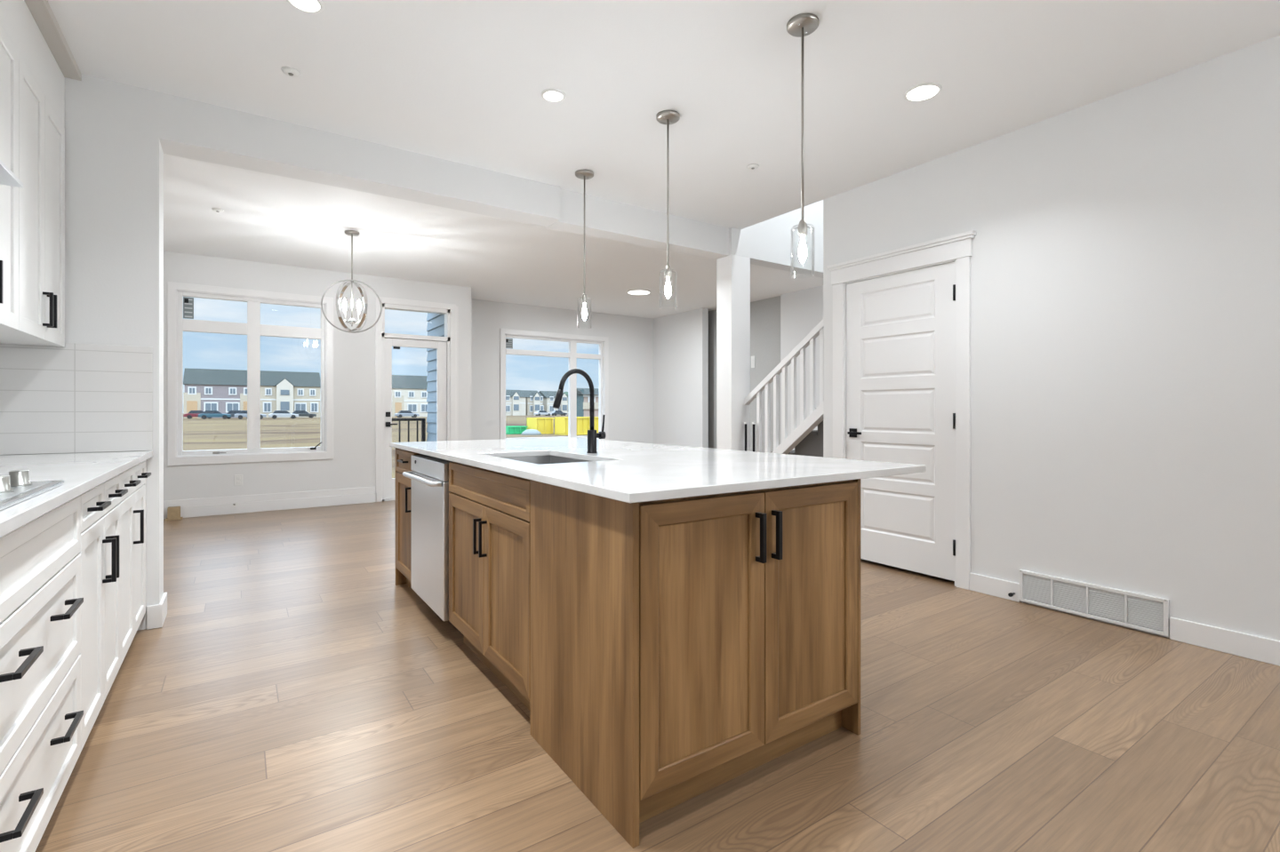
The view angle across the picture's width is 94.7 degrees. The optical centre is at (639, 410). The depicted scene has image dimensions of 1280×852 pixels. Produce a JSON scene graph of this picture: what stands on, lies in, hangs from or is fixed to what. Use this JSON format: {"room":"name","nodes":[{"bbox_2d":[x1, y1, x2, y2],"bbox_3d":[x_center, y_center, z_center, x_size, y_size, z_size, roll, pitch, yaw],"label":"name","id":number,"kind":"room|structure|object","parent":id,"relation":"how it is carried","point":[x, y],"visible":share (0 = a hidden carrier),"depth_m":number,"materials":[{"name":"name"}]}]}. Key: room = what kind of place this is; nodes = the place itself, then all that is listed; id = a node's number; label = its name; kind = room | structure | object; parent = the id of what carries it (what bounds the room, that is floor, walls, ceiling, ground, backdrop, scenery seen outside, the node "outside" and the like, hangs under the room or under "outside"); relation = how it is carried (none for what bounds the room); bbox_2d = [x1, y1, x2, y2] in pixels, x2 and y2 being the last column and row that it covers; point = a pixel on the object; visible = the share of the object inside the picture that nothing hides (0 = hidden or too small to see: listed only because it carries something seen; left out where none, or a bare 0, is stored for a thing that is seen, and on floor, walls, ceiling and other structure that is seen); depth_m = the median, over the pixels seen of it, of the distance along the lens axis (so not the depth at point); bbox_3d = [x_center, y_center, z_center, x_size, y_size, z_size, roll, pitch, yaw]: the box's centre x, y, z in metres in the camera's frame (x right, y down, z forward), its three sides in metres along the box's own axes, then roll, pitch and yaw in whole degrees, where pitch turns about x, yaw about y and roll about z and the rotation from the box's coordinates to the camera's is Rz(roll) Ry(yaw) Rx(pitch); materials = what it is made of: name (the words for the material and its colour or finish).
{"room":"kitchen","nodes":[
{"label":"kitchen","id":0,"kind":"room"},
{"bbox_2d":[23,73,163,631],"bbox_3d":[-2.835,-0.267,2.945,0.690,2.773,0.220,0,0,-34],"label":"wall","id":1,"kind":"structure","parent":0,"point":[114,154],"depth_m":2.96,"materials":[{"name":"white paint"}]},
{"bbox_2d":[0,343,152,455],"bbox_3d":[-2.775,-0.061,2.846,0.653,0.532,0.011,0,0,-34],"label":"backsplash","id":2,"kind":"structure","parent":1,"relation":"attached to","point":[73,398],"depth_m":2.86,"materials":[{"name":"white tile"}]},
{"bbox_2d":[146,592,167,630],"bbox_3d":[-2.829,1.060,2.949,0.705,0.120,0.250,0,0,-34],"label":"baseboard","id":3,"kind":"structure","parent":1,"relation":"attached to","point":[156,614],"depth_m":3.03,"materials":[{"name":"white wood"}]},
{"bbox_2d":[163,250,471,501],"bbox_3d":[-3.796,-0.267,6.949,3.610,2.773,0.160,0,0,-34],"label":"wall","id":4,"kind":"structure","parent":0,"point":[352,465],"depth_m":6.97,"materials":[{"name":"white paint"}]},
{"bbox_2d":[234,474,242,486],"bbox_3d":[-4.389,0.760,6.443,0.076,0.120,0.009,0,0,-34],"label":"wall outlet","id":5,"kind":"object","parent":4,"relation":"attached to","point":[238,478],"visible":1,"depth_m":6.44,"materials":[{"name":"white plastic"}]},
{"bbox_2d":[167,281,333,465],"bbox_3d":[-4.301,-0.383,6.594,1.535,1.905,0.178,0,0,-34],"label":"window","id":6,"kind":"structure","parent":4,"relation":"in","point":[176,324],"depth_m":6.54,"materials":[{"name":"white plastic"}]},
{"bbox_2d":[183,296,193,319],"bbox_3d":[-4.800,-1.093,6.265,0.090,0.225,0.002,0,0,-34],"label":"sticker","id":7,"kind":"object","parent":6,"relation":"attached to","point":[188,302],"visible":1,"depth_m":6.27,"materials":[{"name":"grey paper"}]},
{"bbox_2d":[163,487,376,519],"bbox_3d":[-4.233,1.025,6.543,2.430,0.190,0.018,0,0,-34],"label":"baseboard","id":8,"kind":"structure","parent":4,"relation":"attached to","point":[274,501],"depth_m":6.60,"materials":[{"name":"white wood"}]},
{"bbox_2d":[375,296,455,502],"bbox_3d":[-2.873,-0.140,7.553,0.985,2.520,0.160,0,0,-34],"label":"door","id":9,"kind":"structure","parent":4,"relation":"in","point":[445,347],"depth_m":7.38,"materials":[{"name":"white wood"}]},
{"bbox_2d":[456,306,458,440],"bbox_3d":[-2.417,-0.130,7.784,0.030,2.500,0.012,0,0,-34],"label":"trim","id":10,"kind":"structure","parent":4,"relation":"attached to","point":[457,308],"depth_m":7.78,"materials":[{"name":"white wood"}]},
{"bbox_2d":[159,92,559,227],"bbox_3d":[-1.601,-1.532,3.786,2.297,0.243,0.220,0,0,-34],"label":"beam","id":11,"kind":"structure","parent":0,"point":[190,129],"depth_m":3.55,"materials":[{"name":"white paint"}]},
{"bbox_2d":[471,298,653,443],"bbox_3d":[-0.857,-0.267,9.943,4.620,2.773,0.200,0,0,-34],"label":"wall","id":12,"kind":"structure","parent":0,"point":[630,338],"depth_m":9.73,"materials":[{"name":"white paint"}]},
{"bbox_2d":[500,328,608,439],"bbox_3d":[-1.375,-0.345,9.555,1.915,1.810,0.178,0,0,-34],"label":"window","id":13,"kind":"structure","parent":12,"relation":"in","point":[572,340],"depth_m":9.70,"materials":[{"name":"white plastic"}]},
{"bbox_2d":[505,338,512,348],"bbox_3d":[-2.028,-1.042,9.122,0.120,0.155,0.002,0,0,-34],"label":"sticker","id":14,"kind":"object","parent":13,"relation":"attached to","point":[508,341],"visible":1,"depth_m":9.12,"materials":[{"name":"grey paper"}]},
{"bbox_2d":[547,188,728,259],"bbox_3d":[0.045,-1.529,4.928,1.710,0.248,0.185,0,0,-34],"label":"beam","id":15,"kind":"structure","parent":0,"point":[604,219],"depth_m":4.79,"materials":[{"name":"white paint"}]},
{"bbox_2d":[35,500,1279,851],"bbox_3d":[0.804,1.220,4.299,8.230,0.200,11.000,0,0,-34],"label":"floor","id":16,"kind":"structure","parent":0,"point":[289,695],"depth_m":2.00,"materials":[{"name":"brown wood"}]},
{"bbox_2d":[0,496,83,851],"bbox_3d":[-1.641,0.678,1.193,0.666,0.884,0.960,0,0,-34],"label":"base cabinet","id":17,"kind":"object","parent":16,"relation":"on","point":[41,715],"visible":0.99,"depth_m":1.40,"materials":[{"name":"white paint"}]},
{"bbox_2d":[79,474,127,751],"bbox_3d":[-2.114,0.678,1.887,0.666,0.884,0.720,0,0,-34],"label":"base cabinet","id":18,"kind":"object","parent":16,"relation":"on","point":[100,508],"visible":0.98,"depth_m":2.01,"materials":[{"name":"white paint"}]},
{"bbox_2d":[119,460,151,664],"bbox_3d":[-2.545,0.678,2.519,0.666,0.884,0.809,0,0,-34],"label":"base cabinet","id":19,"kind":"object","parent":16,"relation":"on","point":[133,504],"visible":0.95,"depth_m":2.62,"materials":[{"name":"white paint"}]},
{"bbox_2d":[164,506,183,520],"bbox_3d":[-4.804,1.058,6.075,0.140,0.125,0.110,0,0,-34],"label":"wood block","id":20,"kind":"object","parent":16,"relation":"on","point":[173,513],"visible":1,"depth_m":6.04,"materials":[{"name":"beige wood"}]},
{"bbox_2d":[183,502,374,518],"bbox_3d":[-4.040,1.114,6.632,1.950,0.014,0.024,0,0,-34],"label":"strip","id":21,"kind":"object","parent":16,"relation":"on","point":[363,502],"visible":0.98,"depth_m":6.61,"materials":[{"name":"white wood"}]},
{"bbox_2d":[395,448,425,603],"bbox_3d":[-1.060,0.676,3.849,0.979,0.888,0.490,0,0,-34],"label":"base cabinet","id":22,"kind":"object","parent":16,"relation":"on","point":[403,458],"visible":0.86,"depth_m":3.63,"materials":[{"name":"brown wood"}]},
{"bbox_2d":[402,454,463,635],"bbox_3d":[-0.900,0.685,3.256,0.662,0.870,0.655,0,0,-34],"label":"dishwasher","id":23,"kind":"object","parent":16,"relation":"on","point":[429,476],"visible":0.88,"depth_m":3.01,"materials":[{"name":"grey metal"}]},
{"bbox_2d":[448,461,530,711],"bbox_3d":[-0.410,0.676,2.601,0.649,0.888,0.963,0,0,-34],"label":"base cabinet","id":24,"kind":"object","parent":16,"relation":"on","point":[490,511],"visible":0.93,"depth_m":2.37,"materials":[{"name":"brown wood"}]},
{"bbox_2d":[530,479,860,848],"bbox_3d":[0.202,0.676,2.025,0.947,0.888,0.674,0,0,-34],"label":"base cabinet","id":25,"kind":"object","parent":16,"relation":"on","point":[682,648],"visible":0.92,"depth_m":1.72,"materials":[{"name":"brown wood"}]},
{"bbox_2d":[389,437,926,503],"bbox_3d":[-0.270,0.218,3.007,1.333,0.026,2.825,0,0,-34],"label":"countertop","id":26,"kind":"structure","parent":25,"relation":"on","point":[628,472],"depth_m":2.15,"materials":[{"name":"white stone"}]},
{"bbox_2d":[503,456,590,464],"bbox_3d":[-0.426,0.337,2.650,0.426,0.209,0.746,0,0,-34],"label":"sink","id":27,"kind":"object","parent":26,"relation":"in","point":[534,460],"visible":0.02,"depth_m":2.99,"materials":[{"name":"grey metal"}]},
{"bbox_2d":[552,368,605,453],"bbox_3d":[-0.291,0.003,2.809,0.285,0.405,0.051,0,0,-37],"label":"kitchen faucet","id":28,"kind":"object","parent":26,"relation":"on","point":[592,435],"visible":1,"depth_m":2.83,"materials":[{"name":"black metal"}]},
{"bbox_2d":[744,422,755,451],"bbox_3d":[0.985,0.610,5.287,0.020,1.020,0.128,0,0,-34],"label":"guard","id":29,"kind":"object","parent":16,"relation":"on","point":[745,423],"visible":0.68,"depth_m":5.28,"materials":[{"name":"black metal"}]},
{"bbox_2d":[744,320,823,456],"bbox_3d":[1.978,-0.020,4.902,1.190,2.280,2.875,0,0,-34],"label":"stair railing","id":30,"kind":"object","parent":16,"relation":"on","point":[805,441],"depth_m":4.92,"materials":[{"name":"white wood"}]},
{"bbox_3d":[-1.208,0.678,0.557,0.666,0.884,0.580,0,0,-34],"label":"base cabinet","id":31,"kind":"object","parent":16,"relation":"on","visible":0},
{"bbox_2d":[0,450,152,537],"bbox_3d":[-1.910,0.220,1.578,0.656,0.030,3.058,0,0,-34],"label":"countertop","id":32,"kind":"structure","parent":31,"relation":"on","point":[81,473],"depth_m":1.96,"materials":[{"name":"white stone"}]},
{"bbox_2d":[0,470,64,511],"bbox_3d":[-1.608,0.178,1.179,0.530,0.052,0.760,0,0,-34],"label":"gas cooktop","id":33,"kind":"object","parent":32,"relation":"in","point":[15,488],"visible":1,"depth_m":1.43,"materials":[{"name":"silver metal"}]},
{"bbox_2d":[47,0,1279,319],"bbox_3d":[0.748,-1.776,4.381,8.230,0.253,11.200,0,0,-34],"label":"ceiling","id":34,"kind":"structure","parent":0,"point":[463,82],"depth_m":3.08,"materials":[{"name":"white paint"}]},
{"bbox_2d":[212,208,223,212],"bbox_3d":[-3.470,-1.643,4.843,0.080,0.020,0.080,0,0,-34],"label":"smoke detector","id":35,"kind":"object","parent":34,"relation":"attached to","point":[216,210],"visible":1,"depth_m":4.83,"materials":[{"name":"white plastic"}]},
{"bbox_2d":[280,66,300,77],"bbox_3d":[-1.696,-1.640,2.862,0.080,0.020,0.080,0,0,-34],"label":"smoke detector","id":36,"kind":"object","parent":34,"relation":"attached to","point":[290,71],"visible":1,"depth_m":2.85,"materials":[{"name":"white plastic"}]},
{"bbox_2d":[286,0,324,13],"bbox_3d":[-1.349,-1.646,2.372,0.138,0.008,0.138,0,0,-34],"label":"recessed light","id":37,"kind":"object","parent":34,"relation":"in","point":[309,6],"visible":1,"depth_m":2.39,"materials":[{"name":"white plastic"}]},
{"bbox_2d":[289,0,319,11],"bbox_3d":[-1.349,-1.646,2.372,0.110,0.001,0.110,0,0,-34],"label":"diffuser","id":38,"kind":"object","parent":37,"relation":"attached to","point":[311,5],"depth_m":2.39,"materials":[{"name":"white plastic"}]},
{"bbox_2d":[320,230,382,333],"bbox_3d":[-2.661,-1.186,5.447,0.461,0.934,0.434,0,0,32],"label":"chandelier","id":39,"kind":"object","parent":34,"relation":"hanging from","point":[339,295],"visible":1,"depth_m":5.42,"materials":[{"name":"silver metal"}]},
{"bbox_2d":[541,88,565,102],"bbox_3d":[-0.452,-1.646,3.080,0.128,0.008,0.128,0,0,-34],"label":"recessed light","id":40,"kind":"object","parent":34,"relation":"in","point":[551,95],"visible":1,"depth_m":3.08,"materials":[{"name":"white plastic"}]},
{"bbox_2d":[544,91,562,101],"bbox_3d":[-0.452,-1.646,3.080,0.100,0.001,0.100,0,0,-34],"label":"diffuser","id":41,"kind":"object","parent":40,"relation":"attached to","point":[554,96],"depth_m":3.08,"materials":[{"name":"white plastic"}]},
{"bbox_2d":[575,169,593,327],"bbox_3d":[-0.385,-1.112,4.091,0.132,1.075,0.132,0,0,-34],"label":"pendant light","id":42,"kind":"object","parent":34,"relation":"hanging from","point":[583,174],"visible":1,"depth_m":4.08,"materials":[{"name":"white metal"}]},
{"bbox_2d":[581,293,587,303],"bbox_3d":[-0.385,-0.780,4.091,0.040,0.070,0.040,0,0,-34],"label":"socket","id":43,"kind":"object","parent":42,"relation":"attached to","point":[584,299],"depth_m":4.08,"materials":[{"name":"silver metal"}]},
{"bbox_2d":[626,288,650,295],"bbox_3d":[-0.015,-1.643,8.157,0.328,0.020,0.328,0,0,-34],"label":"recessed light","id":44,"kind":"object","parent":34,"relation":"in","point":[636,292],"visible":1,"depth_m":8.11,"materials":[{"name":"white plastic"}]},
{"bbox_2d":[628,290,649,295],"bbox_3d":[-0.015,-1.637,8.157,0.300,0.001,0.300,0,0,-34],"label":"diffuser","id":45,"kind":"object","parent":44,"relation":"attached to","point":[637,292],"depth_m":8.17,"materials":[{"name":"white plastic"}]},
{"bbox_2d":[656,110,679,308],"bbox_3d":[0.157,-1.112,3.296,0.132,1.075,0.132,0,0,-34],"label":"pendant light","id":46,"kind":"object","parent":34,"relation":"hanging from","point":[668,117],"visible":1,"depth_m":3.29,"materials":[{"name":"white metal"}]},
{"bbox_2d":[664,264,671,278],"bbox_3d":[0.157,-0.780,3.296,0.040,0.070,0.040,0,0,-34],"label":"socket","id":47,"kind":"object","parent":46,"relation":"attached to","point":[668,269],"depth_m":3.28,"materials":[{"name":"silver metal"}]},
{"bbox_2d":[746,163,759,169],"bbox_3d":[0.763,-1.643,3.981,0.080,0.020,0.080,0,0,-34],"label":"smoke detector","id":48,"kind":"object","parent":34,"relation":"attached to","point":[753,166],"visible":1,"depth_m":3.96,"materials":[{"name":"white plastic"}]},
{"bbox_2d":[786,13,818,278],"bbox_3d":[0.693,-1.112,2.509,0.132,1.075,0.132,0,0,-34],"label":"pendant light","id":49,"kind":"object","parent":34,"relation":"hanging from","point":[802,25],"visible":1,"depth_m":2.50,"materials":[{"name":"silver metal"}]},
{"bbox_2d":[798,218,807,236],"bbox_3d":[0.693,-0.780,2.509,0.040,0.070,0.040,0,0,-34],"label":"socket","id":50,"kind":"object","parent":49,"relation":"attached to","point":[803,225],"depth_m":2.49,"materials":[{"name":"silver metal"}]},
{"bbox_2d":[904,82,942,102],"bbox_3d":[1.464,-1.649,3.055,0.178,0.008,0.178,0,0,-34],"label":"recessed light","id":51,"kind":"object","parent":34,"relation":"in","point":[926,91],"visible":1,"depth_m":3.05,"materials":[{"name":"white plastic"}]},
{"bbox_2d":[906,85,938,100],"bbox_3d":[1.464,-1.649,3.055,0.150,0.001,0.150,0,0,-34],"label":"diffuser","id":52,"kind":"object","parent":51,"relation":"attached to","point":[922,92],"depth_m":3.06,"materials":[{"name":"white plastic"}]},
{"bbox_2d":[653,307,708,447],"bbox_3d":[0.671,-0.267,10.046,0.120,2.773,1.350,0,0,-34],"label":"wall","id":53,"kind":"structure","parent":0,"point":[680,340],"depth_m":9.92,"materials":[{"name":"white paint"}]},
{"bbox_2d":[716,254,750,451],"bbox_3d":[0.864,-0.145,5.452,0.233,2.530,0.200,0,0,-34],"label":"wall column","id":54,"kind":"structure","parent":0,"point":[732,271],"depth_m":5.38,"materials":[{"name":"white paint"}]},
{"bbox_2d":[708,296,780,453],"bbox_3d":[1.321,-0.267,9.606,0.120,2.773,2.810,0,0,-34],"label":"wall","id":55,"kind":"structure","parent":0,"point":[764,314],"depth_m":8.80,"materials":[{"name":"grey paint"}]},
{"bbox_2d":[751,355,754,367],"bbox_3d":[1.708,-0.740,8.919,0.014,0.180,0.080,0,0,-34],"label":"wall switch","id":56,"kind":"object","parent":55,"relation":"attached to","point":[752,357],"visible":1,"depth_m":8.91,"materials":[{"name":"white plastic"}]},
{"bbox_2d":[728,200,823,278],"bbox_3d":[2.239,-2.795,6.365,3.533,2.770,0.160,0,0,-34],"label":"wall","id":57,"kind":"structure","parent":0,"point":[768,244],"depth_m":5.69,"materials":[{"name":"white paint"}]},
{"bbox_2d":[780,285,823,450],"bbox_3d":[2.556,-0.267,7.616,0.080,2.773,1.870,0,0,-34],"label":"wall","id":58,"kind":"structure","parent":0,"point":[801,311],"depth_m":8.10,"materials":[{"name":"white paint"}]},
{"bbox_2d":[823,34,1279,640],"bbox_3d":[3.007,-0.267,2.414,0.120,2.773,5.405,0,0,-34],"label":"wall","id":59,"kind":"structure","parent":0,"point":[1125,258],"depth_m":3.03,"materials":[{"name":"white paint"}]},
{"bbox_2d":[826,230,975,590],"bbox_3d":[1.808,0.003,4.128,0.172,2.235,1.091,0,0,-34],"label":"door","id":60,"kind":"structure","parent":59,"relation":"in","point":[901,338],"depth_m":4.02,"materials":[{"name":"white wood"}]},
{"bbox_2d":[969,573,1020,602],"bbox_3d":[2.142,1.066,3.564,0.015,0.108,0.284,0,0,-34],"label":"baseboard","id":61,"kind":"structure","parent":59,"relation":"attached to","point":[997,588],"depth_m":3.56,"materials":[{"name":"white wood"}]},
{"bbox_2d":[1019,569,1168,637],"bbox_3d":[2.405,1.018,3.166,0.028,0.180,0.666,0,0,-34],"label":"air vent","id":62,"kind":"object","parent":59,"relation":"in","point":[1140,612],"visible":1,"depth_m":3.13,"materials":[{"name":"white metal"}]},
{"bbox_2d":[1169,616,1279,666],"bbox_3d":[3.536,1.066,1.517,0.015,0.108,3.325,0,0,-34],"label":"baseboard","id":63,"kind":"structure","parent":59,"relation":"attached to","point":[1237,644],"depth_m":2.72,"materials":[{"name":"white wood"}]},
{"bbox_3d":[-2.474,-0.280,1.678,0.140,3.200,10.360,0,0,-34],"label":"wall","id":64,"kind":"structure","parent":0,"visible":0},
{"bbox_2d":[0,23,18,330],"bbox_3d":[-2.283,-0.836,1.862,0.360,1.059,0.716,0,0,-34],"label":"upper cabinet","id":65,"kind":"object","parent":64,"relation":"attached to","point":[9,54],"visible":0.99,"depth_m":2.17,"materials":[{"name":"white paint"}]},
{"bbox_2d":[0,54,64,347],"bbox_3d":[-2.688,-0.836,2.458,0.360,1.059,0.718,0,0,-34],"label":"upper cabinet","id":66,"kind":"object","parent":64,"relation":"attached to","point":[41,132],"visible":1,"depth_m":2.50,"materials":[{"name":"white paint"}]},
{"bbox_3d":[-1.810,-1.050,1.168,0.360,0.629,0.956,0,0,-34],"label":"upper cabinet","id":67,"kind":"object","parent":64,"relation":"attached to","visible":0},
{"bbox_2d":[0,159,23,187],"bbox_3d":[-1.711,-0.673,1.170,0.526,0.121,0.760,0,0,-34],"label":"range hood","id":68,"kind":"object","parent":67,"relation":"attached to","point":[7,177],"visible":1,"depth_m":1.57,"materials":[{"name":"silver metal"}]},
{"bbox_2d":[0,0,64,127],"bbox_3d":[-2.064,-1.489,1.509,0.324,0.242,3.019,0,0,-34],"label":"soffit","id":69,"kind":"object","parent":67,"relation":"on","point":[16,19],"visible":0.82,"depth_m":2.42,"materials":[{"name":"white paint"}]},
{"bbox_2d":[24,0,81,80],"bbox_3d":[-2.039,-1.631,1.526,0.384,0.038,3.019,0,0,-34],"label":"crown molding","id":70,"kind":"structure","parent":67,"relation":"attached to","point":[41,11],"depth_m":2.55,"materials":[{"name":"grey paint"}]},
{"label":"outside","id":71,"kind":"structure","parent":0,"visible":0},
{"bbox_3d":[-3.511,1.425,7.996,1.400,0.490,1.230,0,0,-34],"label":"deck","id":72,"kind":"object","parent":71,"visible":0},
{"bbox_2d":[392,418,425,442],"bbox_3d":[-3.756,0.645,8.392,1.350,1.070,0.050,0,0,-34],"label":"deck railing","id":73,"kind":"object","parent":72,"relation":"on","point":[423,420],"visible":0.23,"depth_m":8.70,"materials":[{"name":"black metal"}]},
{"bbox_3d":[-2.579,-0.266,8.262,0.120,2.773,0.640,0,0,-34],"label":"wall","id":74,"kind":"structure","parent":0,"visible":0},
{"bbox_2d":[426,312,444,441],"bbox_3d":[-2.808,-0.130,8.354,0.155,3.300,1.050,0,0,-34],"label":"siding","id":75,"kind":"object","parent":74,"relation":"attached to","point":[436,322],"visible":0.16,"depth_m":8.51,"materials":[{"name":"blue"}]},
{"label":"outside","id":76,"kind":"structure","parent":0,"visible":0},
{"bbox_2d":[183,413,587,478],"bbox_3d":[-84.719,1.579,195.416,320.000,0.418,400.000,0,0,-34],"label":"ground","id":77,"kind":"structure","parent":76,"point":[198,434],"depth_m":43.28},
{"bbox_2d":[183,410,211,418],"bbox_3d":[-74.274,0.636,99.441,4.300,1.412,1.720,0,0,-34],"label":"car","id":78,"kind":"object","parent":77,"relation":"on","point":[192,413],"visible":0.64,"depth_m":98.31,"materials":[{"name":"red paint"}]},
{"bbox_2d":[198,410,231,419],"bbox_3d":[-69.078,0.636,95.721,4.300,1.412,1.720,0,0,-34],"label":"car","id":79,"kind":"object","parent":77,"relation":"on","point":[205,414],"visible":1,"depth_m":94.96,"materials":[{"name":"teal paint"}]},
{"bbox_2d":[183,368,247,418],"bbox_3d":[-80.975,-3.255,113.631,10.800,9.450,9.500,0,0,-34],"label":"townhouse","id":80,"kind":"structure","parent":77,"relation":"on","point":[223,391],"depth_m":110.12,"materials":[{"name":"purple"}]},
{"bbox_2d":[225,410,247,418],"bbox_3d":[-67.559,0.636,99.176,4.300,1.412,1.720,0,0,-34],"label":"car","id":81,"kind":"object","parent":77,"relation":"on","point":[232,413],"visible":0.33,"depth_m":98.09,"materials":[{"name":"grey paint"}]},
{"bbox_2d":[234,410,266,419],"bbox_3d":[-62.859,0.636,95.118,4.300,1.412,1.720,0,0,-34],"label":"car","id":82,"kind":"object","parent":77,"relation":"on","point":[242,414],"visible":0.71,"depth_m":93.92,"materials":[{"name":"grey paint"}]},
{"bbox_2d":[268,410,298,418],"bbox_3d":[-60.100,0.636,99.417,4.300,1.412,1.720,0,0,-34],"label":"car","id":83,"kind":"object","parent":77,"relation":"on","point":[276,413],"visible":0.98,"depth_m":98.64,"materials":[{"name":"grey paint"}]},
{"bbox_2d":[260,370,320,417],"bbox_3d":[-71.371,-3.255,119.780,11.000,9.450,10.150,0,0,-34],"label":"townhouse","id":84,"kind":"structure","parent":77,"relation":"on","point":[289,391],"depth_m":116.86,"materials":[{"name":"beige"}]},
{"bbox_2d":[290,410,316,418],"bbox_3d":[-61.794,0.636,107.942,4.300,1.412,1.720,0,0,-34],"label":"car","id":85,"kind":"object","parent":77,"relation":"on","point":[301,413],"visible":0.66,"depth_m":107.36,"materials":[{"name":"grey paint"}]},
{"bbox_2d":[394,410,419,417],"bbox_3d":[-45.244,0.636,114.376,4.300,1.412,1.720,0,0,-34],"label":"car","id":86,"kind":"object","parent":77,"relation":"on","point":[400,413],"visible":0.94,"depth_m":113.65,"materials":[{"name":"grey paint"}]},
{"bbox_2d":[392,375,427,416],"bbox_3d":[-51.016,-3.255,134.039,13.900,9.450,9.500,0,0,-34],"label":"townhouse","id":87,"kind":"structure","parent":77,"relation":"on","point":[409,393],"depth_m":129.60,"materials":[{"name":"white"}]},
{"bbox_2d":[505,390,526,415],"bbox_3d":[-37.996,-2.305,170.345,7.500,7.550,10.150,0,0,-34],"label":"townhouse","id":88,"kind":"structure","parent":77,"relation":"on","point":[515,399],"depth_m":166.57,"materials":[{"name":"white"}]},
{"bbox_2d":[505,425,527,434],"bbox_3d":[-9.121,1.420,42.875,1.500,0.600,1.260,0,0,-34],"label":"dumpster","id":89,"kind":"object","parent":77,"relation":"on","point":[509,429],"visible":0.76,"depth_m":42.40,"materials":[{"name":"green paint"}]},
{"bbox_2d":[520,429,542,435],"bbox_3d":[-7.449,1.470,40.421,1.500,0.420,1.427,0,0,-34],"label":"pile","id":90,"kind":"object","parent":77,"relation":"on","point":[529,432],"visible":0.9,"depth_m":39.96,"materials":[{"name":"grey"}]},
{"bbox_2d":[520,390,543,415],"bbox_3d":[-33.081,-2.305,176.113,5.320,7.550,10.150,0,0,-34],"label":"townhouse","id":91,"kind":"structure","parent":77,"relation":"on","point":[533,399],"depth_m":172.11,"materials":[{"name":"beige"}]},
{"bbox_2d":[526,417,554,434],"bbox_3d":[-7.262,1.110,42.811,1.400,1.220,1.860,0,0,-34],"label":"dumpster","id":92,"kind":"object","parent":77,"relation":"on","point":[542,425],"visible":0.76,"depth_m":42.22,"materials":[{"name":"yellow paint"}]},
{"bbox_2d":[534,410,551,415],"bbox_3d":[-25.099,0.636,152.299,4.300,1.412,1.720,0,0,-34],"label":"car","id":93,"kind":"object","parent":77,"relation":"on","point":[539,412],"visible":0.95,"depth_m":151.48,"materials":[{"name":"grey paint"}]},
{"bbox_2d":[538,391,567,415],"bbox_3d":[-27.397,-2.305,182.405,7.400,7.550,10.150,0,0,-34],"label":"townhouse","id":94,"kind":"structure","parent":77,"relation":"on","point":[549,396],"depth_m":179.01,"materials":[{"name":"white"}]},
{"bbox_2d":[551,410,567,415],"bbox_3d":[-22.128,0.636,160.372,4.300,1.412,1.720,0,0,-34],"label":"car","id":95,"kind":"object","parent":77,"relation":"on","point":[555,412],"visible":0.94,"depth_m":159.57,"materials":[{"name":"grey paint"}]},
{"bbox_2d":[554,416,598,435],"bbox_3d":[-4.358,1.080,41.522,2.950,1.280,1.660,0,0,-34],"label":"dumpster","id":96,"kind":"object","parent":77,"relation":"on","point":[561,423],"visible":0.55,"depth_m":40.85,"materials":[{"name":"yellow paint"}]},
{"bbox_2d":[576,388,598,416],"bbox_3d":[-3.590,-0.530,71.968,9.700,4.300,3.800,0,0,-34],"label":"townhouse","id":97,"kind":"structure","parent":77,"relation":"on","point":[582,394],"depth_m":68.55,"materials":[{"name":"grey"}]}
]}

